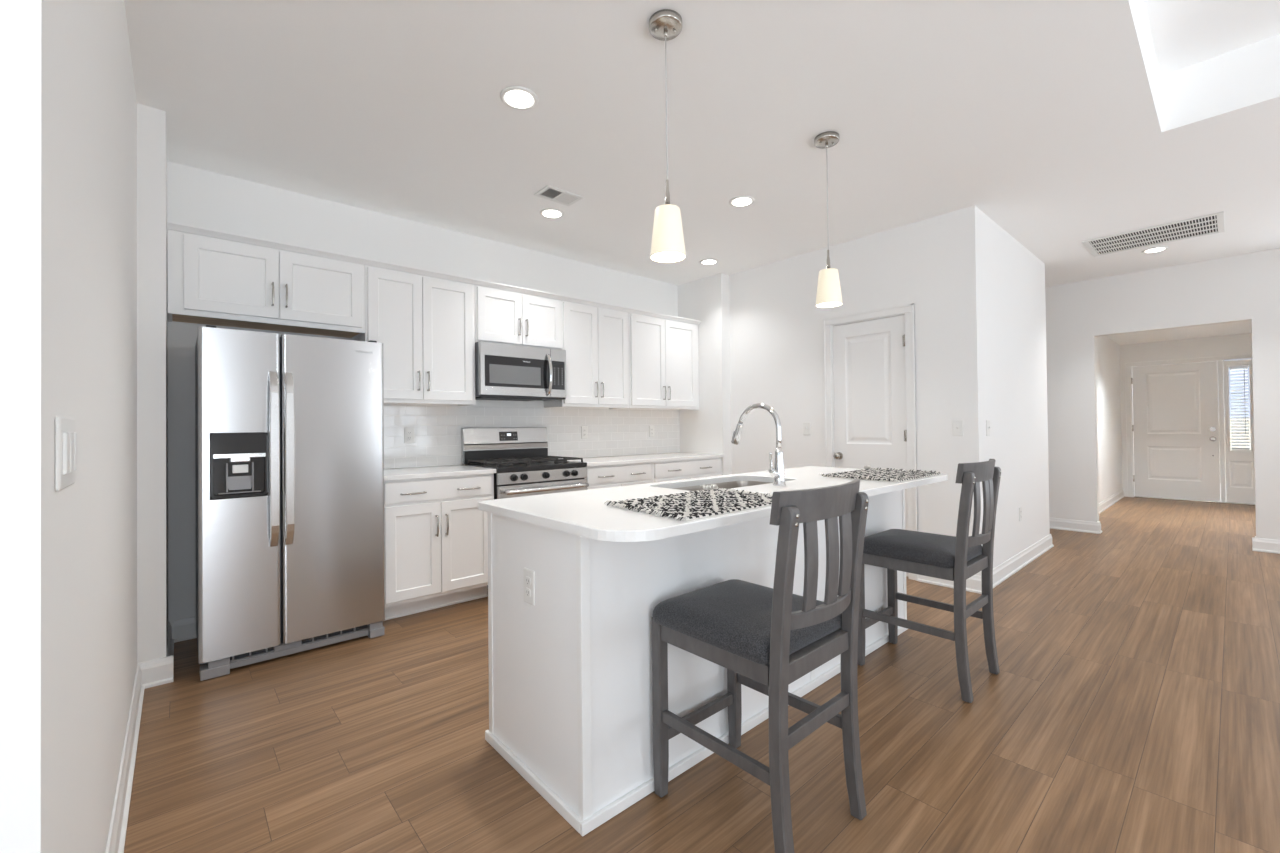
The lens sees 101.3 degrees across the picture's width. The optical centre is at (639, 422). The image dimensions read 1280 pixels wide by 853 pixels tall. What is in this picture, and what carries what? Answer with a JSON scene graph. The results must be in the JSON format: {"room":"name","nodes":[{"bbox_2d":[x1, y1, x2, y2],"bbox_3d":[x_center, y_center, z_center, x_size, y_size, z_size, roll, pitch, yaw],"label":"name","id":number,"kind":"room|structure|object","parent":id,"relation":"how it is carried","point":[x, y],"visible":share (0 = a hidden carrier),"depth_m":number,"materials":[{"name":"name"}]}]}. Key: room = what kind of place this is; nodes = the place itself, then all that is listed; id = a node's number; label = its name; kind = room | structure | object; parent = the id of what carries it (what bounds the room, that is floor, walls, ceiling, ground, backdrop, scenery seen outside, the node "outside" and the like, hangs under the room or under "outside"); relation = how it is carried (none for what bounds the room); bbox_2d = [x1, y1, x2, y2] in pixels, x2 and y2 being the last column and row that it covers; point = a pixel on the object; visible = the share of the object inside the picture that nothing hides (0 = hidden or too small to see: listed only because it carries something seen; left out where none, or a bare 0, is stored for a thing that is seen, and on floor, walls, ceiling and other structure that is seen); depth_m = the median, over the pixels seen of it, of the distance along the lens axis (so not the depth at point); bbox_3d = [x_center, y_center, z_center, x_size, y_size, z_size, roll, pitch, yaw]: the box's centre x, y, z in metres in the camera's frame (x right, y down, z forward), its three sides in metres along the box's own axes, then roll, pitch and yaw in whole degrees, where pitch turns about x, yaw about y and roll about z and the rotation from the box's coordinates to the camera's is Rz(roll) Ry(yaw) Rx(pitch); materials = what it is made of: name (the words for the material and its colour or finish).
{"room":"kitchen","nodes":[
{"label":"kitchen","id":0,"kind":"room"},
{"bbox_2d":[0,0,167,852],"bbox_3d":[-2.754,-0.140,1.049,2.660,2.740,3.047,0,-1,-41],"label":"wall","id":1,"kind":"structure","parent":0,"point":[84,266],"depth_m":0.94,"materials":[{"name":"white paint"}]},
{"bbox_2d":[55,416,77,490],"bbox_3d":[-0.941,0.049,0.863,0.010,0.115,0.162,0,-1,-41],"label":"light switch","id":2,"kind":"object","parent":1,"relation":"attached to","point":[66,438],"visible":1,"depth_m":0.82,"materials":[{"name":"white plastic"}]},
{"bbox_2d":[105,622,173,852],"bbox_3d":[-1.733,1.167,1.849,0.124,0.119,2.919,0,-1,-41],"label":"baseboard","id":3,"kind":"structure","parent":1,"relation":"attached to","point":[160,671],"depth_m":1.93,"materials":[{"name":"white paint"}]},
{"bbox_2d":[167,161,678,638],"bbox_3d":[-1.169,-0.123,4.400,4.150,2.740,0.120,0,-1,-41],"label":"wall","id":4,"kind":"structure","parent":0,"point":[195,196],"depth_m":3.44,"materials":[{"name":"white paint"}]},
{"bbox_2d":[174,616,196,642],"bbox_3d":[-2.301,1.187,3.278,0.915,0.119,0.024,0,-1,-41],"label":"baseboard","id":5,"kind":"structure","parent":4,"relation":"attached to","point":[184,629],"depth_m":3.00,"materials":[{"name":"white paint"}]},
{"bbox_2d":[167,229,364,338],"bbox_3d":[-2.216,-0.796,3.169,0.948,0.442,0.353,0,-1,-41],"label":"upper cabinet","id":6,"kind":"object","parent":4,"relation":"attached to","point":[212,281],"visible":1,"depth_m":3.03,"materials":[{"name":"white paint"}]},
{"bbox_2d":[167,220,700,324],"bbox_3d":[-0.933,-1.039,4.130,4.144,0.034,0.062,0,-1,-41],"label":"crown molding","id":7,"kind":"structure","parent":6,"relation":"on","point":[176,226],"depth_m":3.47,"materials":[{"name":"white paint"}]},
{"bbox_2d":[354,265,474,405],"bbox_3d":[-1.578,-0.573,3.728,0.740,0.890,0.353,0,-1,-41],"label":"upper cabinet","id":8,"kind":"object","parent":4,"relation":"attached to","point":[425,325],"visible":0.96,"depth_m":3.62,"materials":[{"name":"white paint"}]},
{"bbox_2d":[475,285,561,349],"bbox_3d":[-1.019,-0.807,4.226,0.752,0.424,0.353,0,-1,-41],"label":"upper cabinet","id":9,"kind":"object","parent":4,"relation":"attached to","point":[501,316],"visible":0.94,"depth_m":4.09,"materials":[{"name":"white paint"}]},
{"bbox_2d":[475,341,565,400],"bbox_3d":[-0.988,-0.386,4.192,0.748,0.413,0.415,0,-1,-41],"label":"microwave","id":10,"kind":"object","parent":9,"relation":"attached to","point":[505,372],"visible":1,"depth_m":4.04,"materials":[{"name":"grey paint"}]},
{"bbox_2d":[384,405,679,468],"bbox_3d":[-0.768,0.102,4.663,3.196,0.457,0.008,0,-1,-41],"label":"tile backsplash","id":11,"kind":"structure","parent":4,"relation":"attached to","point":[437,429],"depth_m":4.54,"materials":[{"name":"white tile"}]},
{"bbox_2d":[404,428,413,442],"bbox_3d":[-1.688,0.097,3.839,0.070,0.115,0.007,0,-1,-41],"label":"wall outlet","id":12,"kind":"object","parent":11,"relation":"attached to","point":[408,432],"visible":1,"depth_m":3.83,"materials":[{"name":"white plastic"}]},
{"bbox_2d":[581,426,587,438],"bbox_3d":[-0.515,0.095,4.875,0.070,0.115,0.007,0,-1,-41],"label":"wall outlet","id":13,"kind":"object","parent":11,"relation":"attached to","point":[584,429],"visible":1,"depth_m":4.87,"materials":[{"name":"white plastic"}]},
{"bbox_2d":[649,426,653,436],"bbox_3d":[0.123,0.093,5.438,0.070,0.115,0.007,0,-1,-41],"label":"wall outlet","id":14,"kind":"object","parent":11,"relation":"attached to","point":[651,428],"visible":1,"depth_m":5.43,"materials":[{"name":"white plastic"}]},
{"bbox_2d":[544,300,628,408],"bbox_3d":[-0.458,-0.575,4.716,0.733,0.890,0.353,0,-1,-41],"label":"upper cabinet","id":15,"kind":"object","parent":4,"relation":"attached to","point":[595,340],"visible":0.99,"depth_m":4.59,"materials":[{"name":"white paint"}]},
{"bbox_2d":[620,312,698,409],"bbox_3d":[0.178,-0.576,5.278,0.957,0.890,0.353,0,-1,-41],"label":"upper cabinet","id":16,"kind":"object","parent":4,"relation":"attached to","point":[663,353],"visible":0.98,"depth_m":5.14,"materials":[{"name":"white paint"}]},
{"bbox_2d":[124,0,1279,344],"bbox_3d":[2.836,-1.595,3.433,14.400,0.700,6.950,0,-1,-41],"label":"ceiling","id":17,"kind":"structure","parent":0,"point":[1066,123],"depth_m":2.64,"materials":[{"name":"white paint"}]},
{"bbox_2d":[500,86,537,109],"bbox_3d":[-0.565,-1.513,2.457,0.176,0.010,0.176,0,-1,-41],"label":"recessed light","id":18,"kind":"object","parent":17,"relation":"in","point":[515,97],"visible":1,"depth_m":2.44,"materials":[{"name":"white plastic"}]},
{"bbox_2d":[540,208,563,218],"bbox_3d":[-0.633,-1.500,3.773,0.176,0.010,0.176,0,-1,-41],"label":"recessed light","id":19,"kind":"object","parent":17,"relation":"in","point":[553,213],"visible":1,"depth_m":3.76,"materials":[{"name":"white plastic"}]},
{"bbox_2d":[534,185,583,205],"bbox_3d":[-0.540,-1.504,3.489,0.276,0.009,0.178,0,-1,-41],"label":"ceiling vent","id":20,"kind":"object","parent":17,"relation":"in","point":[551,193],"visible":1,"depth_m":3.48,"materials":[{"name":"white plastic"}]},
{"bbox_2d":[649,9,685,262],"bbox_3d":[0.102,-1.078,2.002,0.136,0.904,0.136,0,-1,-41],"label":"pendant lamp","id":21,"kind":"object","parent":17,"relation":"hanging from","point":[667,246],"visible":1,"depth_m":1.96,"materials":[{"name":"white glass"}]},
{"bbox_2d":[700,259,717,264],"bbox_3d":[0.647,-1.502,4.918,0.176,0.010,0.176,0,-1,-41],"label":"recessed light","id":22,"kind":"object","parent":17,"relation":"in","point":[704,261],"visible":1,"depth_m":4.89,"materials":[{"name":"white plastic"}]},
{"bbox_2d":[729,195,754,206],"bbox_3d":[0.701,-1.515,3.605,0.176,0.010,0.176,0,-1,-41],"label":"recessed light","id":23,"kind":"object","parent":17,"relation":"in","point":[739,201],"visible":1,"depth_m":3.59,"materials":[{"name":"white plastic"}]},
{"bbox_2d":[814,131,842,307],"bbox_3d":[1.010,-1.080,2.819,0.136,0.904,0.136,0,-1,-41],"label":"pendant lamp","id":24,"kind":"object","parent":17,"relation":"hanging from","point":[829,295],"visible":1,"depth_m":2.78,"materials":[{"name":"white glass"}]},
{"bbox_2d":[1082,211,1224,256],"bbox_3d":[4.260,-1.545,4.367,0.600,0.009,0.810,0,-1,-41],"label":"ceiling vent","id":25,"kind":"object","parent":17,"relation":"in","point":[1209,224],"visible":1,"depth_m":4.33,"materials":[{"name":"white plastic"}]},
{"bbox_2d":[1142,246,1168,252],"bbox_3d":[4.624,-1.545,4.708,0.176,0.010,0.176,0,-1,-41],"label":"recessed light","id":26,"kind":"object","parent":17,"relation":"in","point":[1161,248],"visible":1,"depth_m":4.68,"materials":[{"name":"white plastic"}]},
{"bbox_2d":[124,497,1279,852],"bbox_3d":[2.807,1.220,3.321,14.400,0.050,7.100,0,-1,-41],"label":"floor","id":27,"kind":"structure","parent":0,"point":[1132,705],"depth_m":1.99,"materials":[{"name":"brown wood"}]},
{"bbox_2d":[195,325,384,680],"bbox_3d":[-2.008,0.385,3.017,0.830,1.710,0.778,0,-1,-41],"label":"refrigerator","id":28,"kind":"object","parent":27,"relation":"on","point":[289,429],"visible":1,"depth_m":2.73,"materials":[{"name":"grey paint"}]},
{"bbox_2d":[384,473,493,620],"bbox_3d":[-1.461,0.800,3.606,0.728,0.881,0.634,0,-1,-41],"label":"base cabinet","id":29,"kind":"object","parent":27,"relation":"on","point":[436,533],"visible":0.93,"depth_m":3.37,"materials":[{"name":"white paint"}]},
{"bbox_2d":[384,465,495,480],"bbox_3d":[-1.474,0.343,3.617,0.740,0.030,0.614,0,-1,-41],"label":"countertop","id":30,"kind":"structure","parent":29,"relation":"on","point":[451,470],"depth_m":3.49,"materials":[{"name":"white stone"}]},
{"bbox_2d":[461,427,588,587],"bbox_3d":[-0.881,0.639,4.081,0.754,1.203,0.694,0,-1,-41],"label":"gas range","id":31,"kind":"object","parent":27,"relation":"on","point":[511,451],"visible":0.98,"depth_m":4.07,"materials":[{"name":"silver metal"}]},
{"bbox_2d":[465,460,586,472],"bbox_3d":[-0.883,0.325,4.082,0.754,0.058,0.562,0,-1,-41],"label":"cooktop","id":32,"kind":"object","parent":31,"relation":"in","point":[501,466],"depth_m":3.90,"materials":[{"name":"grey metal"}]},
{"bbox_2d":[585,462,651,489],"bbox_3d":[-0.339,0.798,4.596,0.730,0.881,0.634,0,-1,-41],"label":"base cabinet","id":33,"kind":"object","parent":27,"relation":"on","point":[606,476],"visible":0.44,"depth_m":4.38,"materials":[{"name":"white paint"}]},
{"bbox_2d":[652,457,721,482],"bbox_3d":[0.294,0.797,5.155,0.953,0.881,0.634,0,-1,-41],"label":"base cabinet","id":34,"kind":"object","parent":27,"relation":"on","point":[663,471],"visible":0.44,"depth_m":4.91,"materials":[{"name":"white paint"}]},
{"bbox_2d":[567,452,723,466],"bbox_3d":[0.006,0.341,4.924,1.690,0.030,0.614,0,-1,-41],"label":"countertop","id":35,"kind":"structure","parent":34,"relation":"on","point":[646,458],"depth_m":4.76,"materials":[{"name":"white stone"}]},
{"bbox_2d":[485,489,907,835],"bbox_3d":[0.472,0.771,2.553,2.320,0.881,0.684,0,-1,-41],"label":"base cabinet","id":36,"kind":"object","parent":27,"relation":"on","point":[571,710],"visible":0.56,"depth_m":1.74,"materials":[{"name":"white paint"}]},
{"bbox_2d":[523,568,534,605],"bbox_3d":[-0.378,0.558,1.779,0.007,0.115,0.070,0,-1,-41],"label":"wall outlet","id":37,"kind":"object","parent":36,"relation":"attached to","point":[529,575],"visible":1,"depth_m":1.77,"materials":[{"name":"white plastic"}]},
{"bbox_2d":[525,576,530,585],"bbox_3d":[-0.380,0.538,1.778,0.002,0.028,0.034,0,-1,-41],"label":"receptacle","id":38,"kind":"object","parent":37,"relation":"attached to","point":[527,578],"depth_m":1.78,"materials":[{"name":"grey plastic"}]},
{"bbox_2d":[525,588,530,596],"bbox_3d":[-0.380,0.577,1.778,0.002,0.028,0.034,0,-1,-41],"label":"receptacle","id":39,"kind":"object","parent":37,"relation":"attached to","point":[527,590],"depth_m":1.78,"materials":[{"name":"grey plastic"}]},
{"bbox_2d":[478,466,947,541],"bbox_3d":[0.562,0.311,2.474,2.394,0.030,0.885,0,-1,-41],"label":"countertop","id":40,"kind":"structure","parent":36,"relation":"on","point":[584,513],"depth_m":1.90,"materials":[{"name":"white stone"}]},
{"bbox_2d":[604,484,772,520],"bbox_3d":[0.216,0.278,1.910,0.670,0.030,0.453,0,-1,-41],"label":"placemat","id":41,"kind":"object","parent":40,"relation":"on","point":[711,501],"visible":0.98,"depth_m":1.84,"materials":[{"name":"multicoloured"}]},
{"bbox_2d":[673,481,770,490],"bbox_3d":[0.427,0.429,2.606,0.802,0.200,0.420,0,-1,-41],"label":"sink","id":42,"kind":"object","parent":40,"relation":"in","point":[733,484],"visible":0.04,"depth_m":2.90,"materials":[{"name":"silver metal"}]},
{"bbox_2d":[731,403,785,485],"bbox_3d":[0.550,0.102,2.526,0.104,0.388,0.306,0,-1,-41],"label":"kitchen faucet","id":43,"kind":"object","parent":40,"relation":"on","point":[777,472],"visible":1,"depth_m":2.44,"materials":[{"name":"silver metal"}]},
{"bbox_2d":[773,448,785,485],"bbox_3d":[0.649,0.206,2.447,0.060,0.175,0.060,0,-1,-41],"label":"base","id":44,"kind":"object","parent":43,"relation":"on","point":[779,480],"depth_m":2.43,"materials":[{"name":"silver metal"}]},
{"bbox_2d":[819,465,940,481],"bbox_3d":[1.324,0.276,2.889,0.657,0.030,0.444,0,-1,-41],"label":"placemat","id":45,"kind":"object","parent":40,"relation":"on","point":[869,473],"visible":1,"depth_m":2.84,"materials":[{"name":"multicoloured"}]},
{"bbox_2d":[652,479,868,852],"bbox_3d":[0.371,0.693,1.647,0.436,1.022,0.547,0,-1,-41],"label":"counter stool","id":46,"kind":"object","parent":27,"relation":"on","point":[766,639],"visible":1,"depth_m":1.51,"materials":[{"name":"grey wood"}]},
{"bbox_2d":[653,579,841,664],"bbox_3d":[0.341,0.602,1.681,0.436,0.083,0.458,0,-1,-41],"label":"seat cushion","id":47,"kind":"object","parent":46,"relation":"on","point":[732,618],"depth_m":1.56,"materials":[{"name":"grey fabric"}]},
{"bbox_2d":[857,459,1001,702],"bbox_3d":[1.398,0.691,2.553,0.436,1.022,0.547,0,-1,-41],"label":"counter stool","id":48,"kind":"object","parent":27,"relation":"on","point":[957,558],"visible":0.97,"depth_m":2.42,"materials":[{"name":"grey wood"}]},
{"bbox_2d":[863,529,981,567],"bbox_3d":[1.368,0.600,2.587,0.436,0.083,0.458,0,-1,-41],"label":"seat cushion","id":49,"kind":"object","parent":48,"relation":"on","point":[906,547],"depth_m":2.46,"materials":[{"name":"grey fabric"}]},
{"bbox_2d":[678,205,983,575],"bbox_3d":[1.723,-0.147,5.075,1.080,2.740,2.935,0,-1,-41],"label":"wall","id":50,"kind":"structure","parent":0,"point":[760,329],"depth_m":4.59,"materials":[{"name":"white paint"}]},
{"bbox_2d":[803,422,809,434],"bbox_3d":[1.492,0.057,4.704,0.016,0.115,0.070,0,-1,-41],"label":"light switch","id":51,"kind":"object","parent":50,"relation":"attached to","point":[806,425],"visible":1,"depth_m":4.71,"materials":[{"name":"white plastic"}]},
{"bbox_2d":[823,303,917,580],"bbox_3d":[1.888,0.154,4.313,0.162,2.120,0.755,0,-1,-41],"label":"door","id":52,"kind":"structure","parent":50,"relation":"in","point":[869,386],"depth_m":4.27,"materials":[{"name":"white paint"}]},
{"bbox_2d":[918,574,981,593],"bbox_3d":[1.669,1.158,4.499,0.024,0.119,2.227,0,-1,-41],"label":"baseboard","id":53,"kind":"structure","parent":50,"relation":"attached to","point":[974,583],"depth_m":3.80,"materials":[{"name":"white paint"}]},
{"bbox_2d":[952,420,962,435],"bbox_3d":[2.296,0.043,3.793,0.016,0.115,0.070,0,-1,-41],"label":"light switch","id":54,"kind":"object","parent":50,"relation":"attached to","point":[957,425],"visible":1,"depth_m":3.79,"materials":[{"name":"white plastic"}]},
{"bbox_2d":[980,210,1049,567],"bbox_3d":[3.224,-0.158,5.534,1.486,2.740,3.572,-1,-1,3],"label":"wall","id":55,"kind":"structure","parent":0,"point":[1012,276],"depth_m":4.33,"materials":[{"name":"white paint"}]},
{"bbox_2d":[986,420,989,435],"bbox_3d":[2.552,0.042,3.834,0.070,0.115,0.016,0,-1,-41],"label":"light switch","id":56,"kind":"object","parent":55,"relation":"attached to","point":[987,421],"visible":1,"depth_m":3.83,"materials":[{"name":"white plastic"}]},
{"bbox_2d":[1019,507,1021,520],"bbox_3d":[3.179,0.766,4.379,0.070,0.115,0.007,0,-1,-41],"label":"wall outlet","id":57,"kind":"object","parent":55,"relation":"attached to","point":[1020,508],"visible":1,"depth_m":4.37,"materials":[{"name":"white plastic"}]},
{"bbox_2d":[993,534,1053,587],"bbox_3d":[2.577,1.154,5.080,2.105,0.119,1.900,0,-1,-41],"label":"baseboard","id":58,"kind":"structure","parent":55,"relation":"attached to","point":[1003,571],"depth_m":4.32,"materials":[{"name":"white paint"}]},
{"bbox_2d":[1096,336,1121,502],"bbox_3d":[6.309,-0.053,7.253,3.980,2.500,0.115,0,-1,-41],"label":"wall","id":59,"kind":"structure","parent":0,"point":[1107,350],"depth_m":7.62,"materials":[{"name":"white paint"}]},
{"bbox_2d":[1099,489,1123,513],"bbox_3d":[6.319,1.135,7.146,3.830,0.119,0.024,0,-1,-41],"label":"baseboard","id":60,"kind":"structure","parent":59,"relation":"attached to","point":[1114,498],"depth_m":7.52,"materials":[{"name":"white paint"}]},
{"bbox_2d":[1045,248,1279,539],"bbox_3d":[5.441,-0.185,5.139,0.120,2.740,5.900,0,-1,-41],"label":"wall","id":61,"kind":"structure","parent":0,"point":[1244,287],"depth_m":5.35,"materials":[{"name":"white paint"}]},
{"bbox_2d":[1049,518,1279,553],"bbox_3d":[5.485,1.123,5.073,0.145,0.119,5.760,0,-1,-41],"label":"baseboard","id":62,"kind":"structure","parent":61,"relation":"attached to","point":[1258,544],"depth_m":5.67,"materials":[{"name":"white paint"}]},
{"bbox_2d":[1120,333,1251,496],"bbox_3d":[8.325,-0.068,7.886,0.120,2.500,1.605,0,-1,-41],"label":"wall","id":63,"kind":"structure","parent":0,"point":[1235,344],"depth_m":8.03,"materials":[{"name":"white paint"}]},
{"bbox_2d":[1125,354,1254,505],"bbox_3d":[8.285,0.113,7.881,0.167,2.138,1.427,0,-1,-41],"label":"door","id":64,"kind":"structure","parent":63,"relation":"in","point":[1175,415],"depth_m":7.98,"materials":[{"name":"white paint"}]},
{"bbox_2d":[1223,359,1254,503],"bbox_3d":[8.611,0.130,7.516,0.062,2.050,0.306,0,-1,-41],"label":"window","id":65,"kind":"structure","parent":64,"relation":"attached to","point":[1240,465],"depth_m":7.52,"materials":[{"name":"white paint"}]},
{"bbox_2d":[1230,366,1249,449],"bbox_3d":[8.595,-0.199,7.516,0.033,1.187,0.176,0,-1,-41],"label":"window blind","id":66,"kind":"object","parent":65,"relation":"attached to","point":[1246,367],"visible":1,"depth_m":7.52,"materials":[{"name":"white plastic"}]},
{"label":"outside","id":67,"kind":"structure","parent":0,"visible":0},
{"bbox_2d":[1218,358,1251,473],"bbox_3d":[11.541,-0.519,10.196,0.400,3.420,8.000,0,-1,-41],"label":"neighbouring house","id":68,"kind":"structure","parent":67,"point":[1248,388],"depth_m":10.01,"materials":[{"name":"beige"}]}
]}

